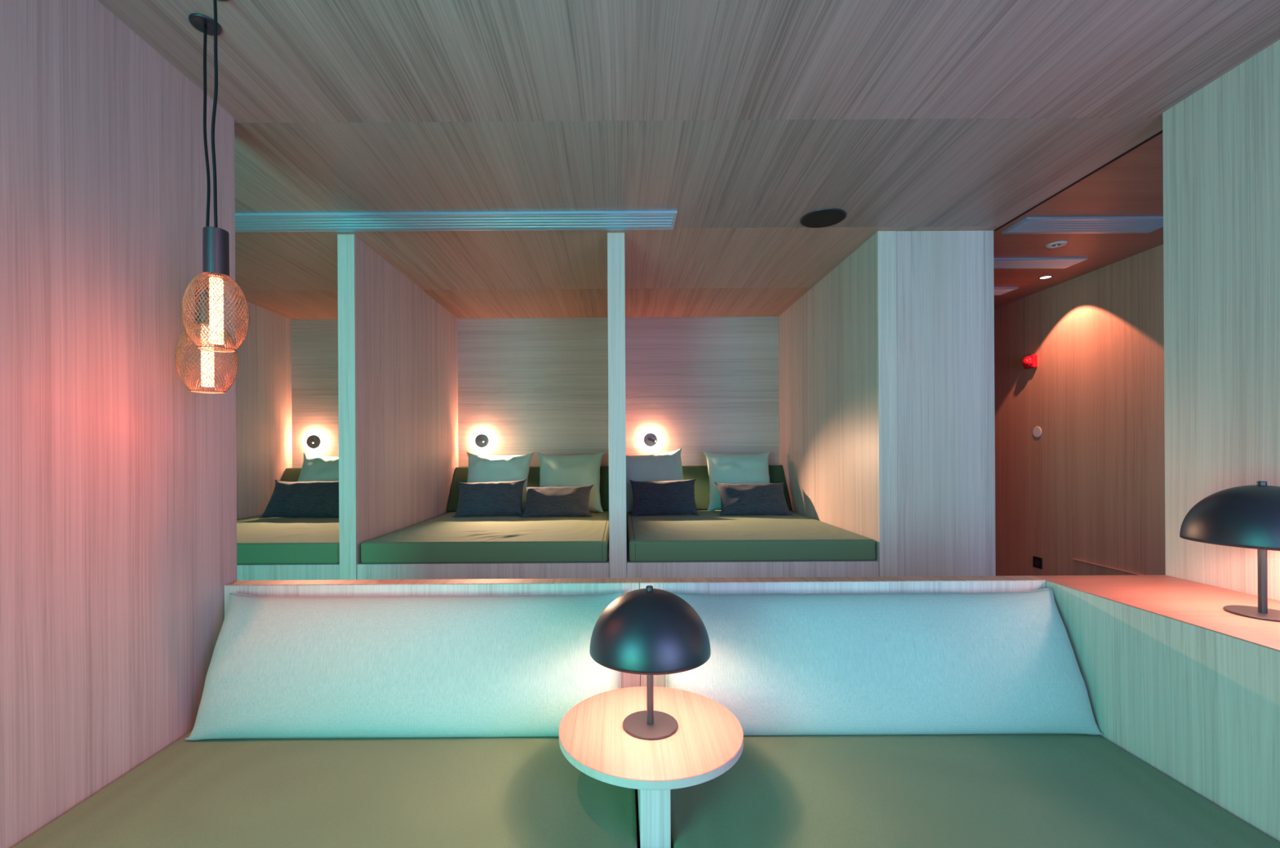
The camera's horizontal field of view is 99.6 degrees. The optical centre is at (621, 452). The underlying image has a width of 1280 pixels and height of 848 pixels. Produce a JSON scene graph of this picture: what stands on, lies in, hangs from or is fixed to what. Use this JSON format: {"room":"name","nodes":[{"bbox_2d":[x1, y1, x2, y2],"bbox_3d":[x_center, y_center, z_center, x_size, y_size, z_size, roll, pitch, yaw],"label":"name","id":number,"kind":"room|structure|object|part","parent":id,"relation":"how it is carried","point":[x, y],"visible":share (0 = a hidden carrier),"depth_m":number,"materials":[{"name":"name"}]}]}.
{"room":"relaxation lounge","nodes":[
{"label":"relaxation lounge","id":0,"kind":"room"},
{"bbox_2d":[0,0,236,847],"bbox_3d":[-1.375,0.055,1.081,0.100,2.407,1.563,0,0,0],"label":"wall","id":1,"kind":"structure","parent":0,"point":[118,478],"depth_m":1.37,"materials":[{"name":"brown wood"}]},
{"bbox_2d":[235,297,292,519],"bbox_3d":[-2.837,0.064,3.750,0.020,2.407,1.800,0,0,0],"label":"wall","id":2,"kind":"structure","parent":0,"point":[264,401],"depth_m":4.26,"materials":[{"name":"brown wood"}]},
{"bbox_2d":[355,235,457,564],"bbox_3d":[-1.443,0.055,3.760,0.089,2.407,1.780,0,0,0],"label":"wall","id":3,"kind":"structure","parent":0,"point":[407,341],"depth_m":3.46,"materials":[{"name":"brown wood"}]},
{"bbox_2d":[337,234,357,579],"bbox_3d":[-1.443,0.055,2.860,0.089,2.407,0.019,0,0,0],"label":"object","id":4,"kind":"structure","parent":3,"relation":"attached to","point":[346,243],"depth_m":2.85,"materials":[{"name":"beige wood"}]},
{"bbox_2d":[291,316,779,467],"bbox_3d":[-0.514,0.050,4.690,4.972,2.407,0.080,0,0,0],"label":"wall","id":5,"kind":"structure","parent":0,"point":[698,384],"depth_m":4.65,"materials":[{"name":"brown wood"}]},
{"bbox_2d":[306,435,320,448],"bbox_3d":[-2.619,-0.088,4.617,0.107,0.117,0.083,0,0,35],"label":"wall sconce","id":6,"kind":"object","parent":5,"relation":"attached to","point":[313,442],"visible":1,"depth_m":4.61,"materials":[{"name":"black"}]},
{"bbox_2d":[475,434,488,447],"bbox_3d":[-1.183,-0.097,4.617,0.107,0.117,0.083,0,0,35],"label":"wall sconce","id":7,"kind":"object","parent":5,"relation":"attached to","point":[481,440],"visible":1,"depth_m":4.61,"materials":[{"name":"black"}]},
{"bbox_2d":[643,432,657,446],"bbox_3d":[0.258,-0.105,4.617,0.119,0.117,0.080,0,0,31],"label":"wall sconce","id":8,"kind":"object","parent":5,"relation":"attached to","point":[650,439],"visible":1,"depth_m":4.61,"materials":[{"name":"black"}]},
{"bbox_2d":[97,0,1279,319],"bbox_3d":[0.033,-1.189,2.775,6.280,0.064,7.650,0,0,0],"label":"ceiling","id":9,"kind":"structure","parent":0,"point":[279,60],"depth_m":1.93,"materials":[{"name":"brown wood"}]},
{"bbox_2d":[174,13,238,393],"bbox_3d":[-1.113,-0.656,1.453,0.139,0.989,0.139,0,0,0],"label":"pendant lamp","id":10,"kind":"object","parent":9,"relation":"hanging from","point":[204,24],"visible":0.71,"depth_m":1.45,"materials":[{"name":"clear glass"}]},
{"bbox_2d":[194,279,209,326],"bbox_3d":[-1.111,-0.398,1.453,0.054,0.117,0.054,0,0,0],"label":"socket","id":11,"kind":"object","parent":10,"relation":"attached to","point":[206,288],"depth_m":1.43,"materials":[{"name":"metal"}]},
{"bbox_3d":[-1.113,-0.802,1.453,0.014,0.691,0.007,0,0,-27],"label":"cord","id":12,"kind":"part","parent":10,"relation":"part of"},
{"bbox_2d":[181,0,249,352],"bbox_3d":[-1.004,-0.702,1.340,0.139,0.897,0.139,0,0,0],"label":"pendant lamp","id":13,"kind":"object","parent":9,"relation":"hanging from","point":[215,240],"visible":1,"depth_m":1.33,"materials":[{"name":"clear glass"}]},
{"bbox_3d":[-1.006,-0.849,1.339,0.014,0.599,0.007,0,0,-27],"label":"cord","id":14,"kind":"part","parent":13,"relation":"part of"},
{"bbox_2d":[202,226,229,280],"bbox_3d":[-1.003,-0.490,1.340,0.054,0.117,0.054,0,0,0],"label":"socket","id":15,"kind":"object","parent":13,"relation":"attached to","point":[215,240],"depth_m":1.32,"materials":[{"name":"black metal"}]},
{"bbox_2d":[235,210,677,232],"bbox_3d":[-1.019,-1.143,2.691,2.576,0.015,0.194,0,0,0],"label":"ceiling vent","id":16,"kind":"object","parent":9,"relation":"in","point":[615,220],"visible":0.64,"depth_m":2.68,"materials":[{"name":"metal"}]},
{"bbox_2d":[800,208,846,227],"bbox_3d":[1.003,-1.160,2.687,0.218,0.005,0.218,0,0,0],"label":"ceiling speaker","id":17,"kind":"object","parent":9,"relation":"attached to","point":[826,217],"visible":1,"depth_m":2.68},
{"bbox_2d":[994,287,1017,296],"bbox_3d":[2.429,-1.168,3.950,0.808,0.015,0.180,0,0,0],"label":"ceiling vent","id":18,"kind":"object","parent":9,"relation":"in","point":[998,291],"visible":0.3,"depth_m":3.88,"materials":[{"name":"metal"}]},
{"bbox_2d":[993,257,1087,269],"bbox_3d":[2.421,-1.168,3.355,0.793,0.015,0.170,0,0,0],"label":"ceiling vent","id":19,"kind":"object","parent":9,"relation":"in","point":[1061,262],"visible":0.67,"depth_m":3.32,"materials":[{"name":"metal"}]},
{"bbox_2d":[1038,275,1052,279],"bbox_3d":[2.856,-1.176,3.640,0.076,0.004,0.076,0,0,0],"label":"recessed light","id":20,"kind":"object","parent":9,"relation":"in","point":[1047,276],"visible":1,"depth_m":3.63,"materials":[{"name":"beige"}]},
{"bbox_2d":[1045,240,1067,248],"bbox_3d":[2.463,-1.170,3.060,0.100,0.011,0.100,0,0,0],"label":"recessed light","id":21,"kind":"object","parent":9,"relation":"in","point":[1056,244],"visible":1,"depth_m":3.05,"materials":[{"name":"white plastic"}]},
{"bbox_2d":[1001,216,1163,234],"bbox_3d":[2.417,-1.168,2.790,0.783,0.015,0.180,0,0,0],"label":"ceiling vent","id":22,"kind":"object","parent":9,"relation":"in","point":[1107,224],"visible":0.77,"depth_m":2.78,"materials":[{"name":"metal"}]},
{"bbox_2d":[778,232,878,560],"bbox_3d":[1.408,0.038,3.760,0.098,2.407,1.780,0,0,0],"label":"wall","id":23,"kind":"structure","parent":0,"point":[828,416],"depth_m":3.44,"materials":[{"name":"brown wood"}]},
{"bbox_2d":[875,231,897,576],"bbox_3d":[1.408,0.038,2.860,0.098,2.407,0.020,0,0,0],"label":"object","id":24,"kind":"structure","parent":23,"relation":"attached to","point":[886,241],"depth_m":2.85,"materials":[{"name":"beige wood"}]},
{"bbox_2d":[896,231,995,576],"bbox_3d":[1.716,0.036,4.677,0.513,2.407,3.646,0,0,0],"label":"wall","id":25,"kind":"structure","parent":0,"point":[945,286],"depth_m":2.85,"materials":[{"name":"brown wood"}]},
{"bbox_2d":[994,244,1165,576],"bbox_3d":[3.130,0.026,2.825,0.100,2.411,7.550,0,0,0],"label":"wall","id":26,"kind":"structure","parent":0,"point":[1091,488],"depth_m":3.60,"materials":[{"name":"brown wood"}]},
{"bbox_2d":[1022,355,1037,368],"bbox_3d":[3.042,-0.673,4.040,0.068,0.094,0.094,0,0,0],"label":"fire alarm","id":27,"kind":"object","parent":26,"relation":"attached to","point":[1030,362],"visible":1,"depth_m":4.01,"materials":[{"name":"red plastic"}]},
{"bbox_2d":[1032,426,1041,437],"bbox_3d":[3.076,-0.150,4.000,0.006,0.080,0.080,0,0,0],"label":"disc","id":28,"kind":"object","parent":26,"relation":"attached to","point":[1037,431],"visible":1,"depth_m":4.00,"materials":[{"name":"white plastic"}]},
{"bbox_2d":[1032,555,1042,568],"bbox_3d":[3.079,0.817,4.000,0.012,0.080,0.080,0,0,0],"label":"power socket","id":29,"kind":"object","parent":26,"relation":"attached to","point":[1037,562],"visible":1,"depth_m":4.00,"materials":[{"name":"black plastic"}]},
{"bbox_2d":[1071,558,1144,575],"bbox_3d":[3.074,0.727,3.420,0.020,0.006,0.520,0,0,0],"label":"wall ledge","id":30,"kind":"object","parent":26,"relation":"attached to","point":[1123,571],"visible":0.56,"depth_m":3.41,"materials":[{"name":"beige wood"}]},
{"bbox_2d":[1162,40,1279,600],"bbox_3d":[1.922,0.035,1.206,0.100,2.407,1.313,0,0,0],"label":"wall","id":31,"kind":"structure","parent":0,"point":[1221,142],"depth_m":1.68,"materials":[{"name":"brown wood"}]},
{"bbox_2d":[994,130,1162,231],"bbox_3d":[1.970,-1.174,1.925,0.013,0.014,1.850,0,0,0],"label":"trim","id":32,"kind":"structure","parent":31,"relation":"attached to","point":[1161,131],"depth_m":2.29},
{"bbox_3d":[0.058,1.290,2.700,6.500,0.080,8.000,0,0,0],"label":"floor","id":33,"kind":"structure","parent":0,"visible":0},
{"bbox_2d":[236,563,339,580],"bbox_3d":[-2.152,0.930,3.752,1.336,0.665,1.792,0,0,0],"label":"platform","id":34,"kind":"object","parent":33,"relation":"on","point":[244,571],"visible":0.19,"depth_m":2.86,"materials":[{"name":"brown wood"}]},
{"bbox_2d":[236,515,339,564],"bbox_3d":[-2.152,0.537,3.755,1.315,0.119,1.786,0,0,0],"label":"mattress","id":35,"kind":"object","parent":34,"relation":"on","point":[304,540],"visible":0.26,"depth_m":2.96,"materials":[{"name":"green fabric"}]},
{"bbox_2d":[280,467,302,481],"bbox_3d":[-2.156,0.304,4.476,1.327,0.346,0.344,0,0,0],"label":"wedge backrest","id":36,"kind":"object","parent":35,"relation":"on","point":[291,474],"visible":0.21,"depth_m":4.51,"materials":[{"name":"green fabric"}]},
{"bbox_2d":[257,480,338,518],"bbox_3d":[-2.328,0.343,4.018,0.613,0.268,0.211,0,0,-1],"label":"lumbar pillow","id":37,"kind":"object","parent":35,"relation":"on","point":[288,499],"visible":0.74,"depth_m":3.95,"materials":[{"name":"grey fabric"}]},
{"bbox_2d":[297,453,338,481],"bbox_3d":[-2.344,0.240,4.319,0.569,0.475,0.304,0,0,1],"label":"square pillow","id":38,"kind":"object","parent":35,"relation":"on","point":[314,468],"visible":0.24,"depth_m":4.31,"materials":[{"name":"teal fabric"}]},
{"bbox_2d":[356,551,608,579],"bbox_3d":[-0.727,0.922,3.752,1.330,0.665,1.792,0,0,0],"label":"platform","id":39,"kind":"object","parent":33,"relation":"on","point":[473,570],"visible":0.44,"depth_m":2.86,"materials":[{"name":"brown wood"}]},
{"bbox_3d":[-0.727,0.922,2.866,1.330,0.665,0.020,0,0,0],"label":"panel","id":40,"kind":"part","parent":39,"relation":"part of","materials":[{"name":"brown wood"}]},
{"bbox_2d":[360,510,608,563],"bbox_3d":[-0.727,0.525,3.754,1.310,0.125,1.788,0,0,0],"label":"mattress","id":41,"kind":"object","parent":39,"relation":"on","point":[446,538],"visible":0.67,"depth_m":2.89,"materials":[{"name":"green fabric"}]},
{"bbox_2d":[454,478,527,516],"bbox_3d":[-0.971,0.336,4.020,0.542,0.265,0.197,0,0,-1],"label":"lumbar pillow","id":42,"kind":"object","parent":41,"relation":"on","point":[495,498],"visible":0.99,"depth_m":3.96,"materials":[{"name":"grey fabric"}]},
{"bbox_2d":[466,452,534,512],"bbox_3d":[-0.987,0.232,4.322,0.567,0.474,0.299,0,0,-2],"label":"square pillow","id":43,"kind":"object","parent":41,"relation":"on","point":[482,468],"visible":0.51,"depth_m":4.31,"materials":[{"name":"teal fabric"}]},
{"bbox_2d":[446,466,608,511],"bbox_3d":[-0.731,0.295,4.476,1.322,0.346,0.344,0,0,0],"label":"wedge backrest","id":44,"kind":"object","parent":41,"relation":"on","point":[460,474],"visible":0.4,"depth_m":4.46,"materials":[{"name":"green fabric"}]},
{"bbox_2d":[519,484,593,517],"bbox_3d":[-0.467,0.357,3.991,0.530,0.218,0.240,0,0,-1],"label":"lumbar pillow","id":45,"kind":"object","parent":41,"relation":"on","point":[548,501],"visible":1,"depth_m":3.92,"materials":[{"name":"grey fabric"}]},
{"bbox_2d":[537,451,604,512],"bbox_3d":[-0.411,0.228,4.319,0.576,0.476,0.304,0,0,2],"label":"square pillow","id":46,"kind":"object","parent":41,"relation":"on","point":[576,470],"visible":0.62,"depth_m":4.29,"materials":[{"name":"teal fabric"}]},
{"bbox_2d":[224,575,1045,823],"bbox_3d":[0.049,0.842,1.831,2.734,0.816,0.064,0,0,0],"label":"wall","id":47,"kind":"structure","parent":33,"relation":"on","point":[469,587],"depth_m":1.80,"materials":[{"name":"brown wood"}]},
{"bbox_2d":[558,686,743,847],"bbox_3d":[0.075,0.966,1.350,0.454,0.567,0.454,0,0,0],"label":"round table","id":48,"kind":"object","parent":33,"relation":"on","point":[708,741],"visible":0.98,"depth_m":1.26,"materials":[{"name":"brown wood"}]},
{"bbox_2d":[589,585,711,740],"bbox_3d":[0.072,0.508,1.350,0.300,0.348,0.300,0,0,0],"label":"table lamp","id":49,"kind":"object","parent":48,"relation":"on","point":[649,631],"visible":1,"depth_m":1.26,"materials":[{"name":"grey metal"}]},
{"bbox_3d":[0.072,0.580,1.350,0.017,0.194,0.017,0,0,0],"label":"stem","id":50,"kind":"part","parent":49,"relation":"part of","materials":[{"name":"grey metal"}]},
{"bbox_3d":[0.071,0.420,1.350,0.300,0.150,0.300,0,0,0],"label":"lamp shade","id":51,"kind":"part","parent":49,"relation":"part of","materials":[{"name":"black metal"}]},
{"bbox_3d":[0.075,0.976,1.302,0.065,0.547,0.295,0,0,0],"label":"leg","id":52,"kind":"part","parent":48,"relation":"part of","materials":[{"name":"brown wood"}]},
{"bbox_2d":[626,524,879,577],"bbox_3d":[0.698,0.913,3.752,1.330,0.665,1.792,0,0,0],"label":"platform","id":53,"kind":"object","parent":33,"relation":"on","point":[745,568],"visible":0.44,"depth_m":2.86,"materials":[{"name":"brown wood"}]},
{"bbox_2d":[626,510,875,561],"bbox_3d":[0.698,0.520,3.754,1.309,0.118,1.788,0,0,0],"label":"mattress","id":54,"kind":"object","parent":53,"relation":"on","point":[708,536],"visible":0.77,"depth_m":2.89,"materials":[{"name":"green fabric"}]},
{"bbox_2d":[626,447,684,512],"bbox_3d":[0.289,0.211,4.320,0.549,0.501,0.298,0,0,-6],"label":"square pillow","id":55,"kind":"object","parent":54,"relation":"on","point":[667,466],"visible":0.44,"depth_m":4.30,"materials":[{"name":"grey fabric"}]},
{"bbox_2d":[629,478,699,515],"bbox_3d":[0.316,0.329,4.023,0.519,0.264,0.187,0,0,3],"label":"lumbar pillow","id":56,"kind":"object","parent":54,"relation":"on","point":[664,497],"visible":1,"depth_m":3.97,"materials":[{"name":"grey fabric"}]},
{"bbox_2d":[681,465,791,510],"bbox_3d":[0.694,0.287,4.476,1.321,0.346,0.344,0,0,0],"label":"wedge backrest","id":57,"kind":"object","parent":54,"relation":"on","point":[701,486],"visible":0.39,"depth_m":4.46,"materials":[{"name":"green fabric"}]},
{"bbox_2d":[702,450,771,511],"bbox_3d":[0.944,0.220,4.318,0.575,0.476,0.303,0,0,3],"label":"square pillow","id":58,"kind":"object","parent":54,"relation":"on","point":[729,468],"visible":0.62,"depth_m":4.30,"materials":[{"name":"teal fabric"}]},
{"bbox_2d":[714,481,792,515],"bbox_3d":[0.977,0.342,4.012,0.542,0.231,0.220,0,0,0],"label":"lumbar pillow","id":59,"kind":"object","parent":54,"relation":"on","point":[753,499],"visible":1,"depth_m":3.95,"materials":[{"name":"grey fabric"}]},
{"bbox_3d":[0.698,0.913,2.866,1.330,0.665,0.020,0,0,0],"label":"panel","id":60,"kind":"part","parent":53,"relation":"part of","materials":[{"name":"brown wood"}]},
{"bbox_2d":[1031,574,1279,843],"bbox_3d":[1.646,0.832,1.212,0.459,0.816,1.303,0,0,0],"label":"half wall","id":61,"kind":"structure","parent":33,"relation":"on","point":[1186,686],"depth_m":1.39,"materials":[{"name":"brown wood"}]},
{"bbox_2d":[1031,574,1279,651],"bbox_3d":[1.644,0.426,1.212,0.459,0.003,1.303,0,0,0],"label":"countertop","id":62,"kind":"structure","parent":61,"relation":"on","point":[1200,605],"depth_m":1.55,"materials":[{"name":"brown wood"}]},
{"bbox_2d":[1179,480,1279,622],"bbox_3d":[1.671,0.250,1.410,0.300,0.348,0.300,0,0,0],"label":"table lamp","id":63,"kind":"object","parent":61,"relation":"on","point":[1247,517],"visible":1,"depth_m":1.38,"materials":[{"name":"grey metal"}]},
{"bbox_3d":[1.671,0.161,1.410,0.300,0.150,0.300,0,0,0],"label":"lamp shade","id":64,"kind":"part","parent":63,"relation":"part of","materials":[{"name":"black metal"}]},
{"bbox_3d":[1.672,0.321,1.410,0.017,0.194,0.017,0,0,0],"label":"stem","id":65,"kind":"part","parent":63,"relation":"part of","materials":[{"name":"grey metal"}]},
{"bbox_3d":[-0.639,1.128,1.179,1.351,0.252,1.238,0,0,0],"label":"platform","id":66,"kind":"object","parent":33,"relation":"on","visible":0},
{"bbox_2d":[12,731,637,847],"bbox_3d":[-0.640,0.921,1.183,1.351,0.160,1.226,0,0,0],"label":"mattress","id":67,"kind":"object","parent":66,"relation":"on","point":[428,792],"visible":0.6,"depth_m":1.31,"materials":[{"name":"green fabric"}]},
{"bbox_2d":[184,591,624,740],"bbox_3d":[-0.633,0.648,1.679,1.293,0.384,0.223,0,0,0],"label":"cushion","id":68,"kind":"object","parent":67,"relation":"on","point":[281,667],"visible":0.85,"depth_m":1.61,"materials":[{"name":"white fabric"}]},
{"bbox_3d":[0.765,1.119,1.179,1.300,0.252,1.238,0,0,0],"label":"platform","id":69,"kind":"object","parent":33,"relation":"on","visible":0},
{"bbox_2d":[670,733,1279,847],"bbox_3d":[0.763,0.913,1.183,1.300,0.159,1.226,0,0,0],"label":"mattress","id":70,"kind":"object","parent":69,"relation":"on","point":[962,790],"visible":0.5,"depth_m":1.30,"materials":[{"name":"green fabric"}]},
{"bbox_2d":[666,587,1102,735],"bbox_3d":[0.767,0.640,1.679,1.288,0.383,0.230,0,0,0],"label":"cushion","id":71,"kind":"object","parent":70,"relation":"on","point":[1004,662],"visible":0.87,"depth_m":1.61,"materials":[{"name":"white fabric"}]},
{"bbox_3d":[-0.020,0.047,3.760,0.091,2.407,1.781,0,0,0],"label":"wall","id":72,"kind":"structure","parent":0,"visible":0},
{"bbox_2d":[607,232,626,577],"bbox_3d":[-0.020,0.047,2.860,0.091,2.407,0.019,0,0,0],"label":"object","id":73,"kind":"structure","parent":72,"relation":"attached to","point":[615,241],"depth_m":2.85,"materials":[{"name":"beige wood"}]}
]}

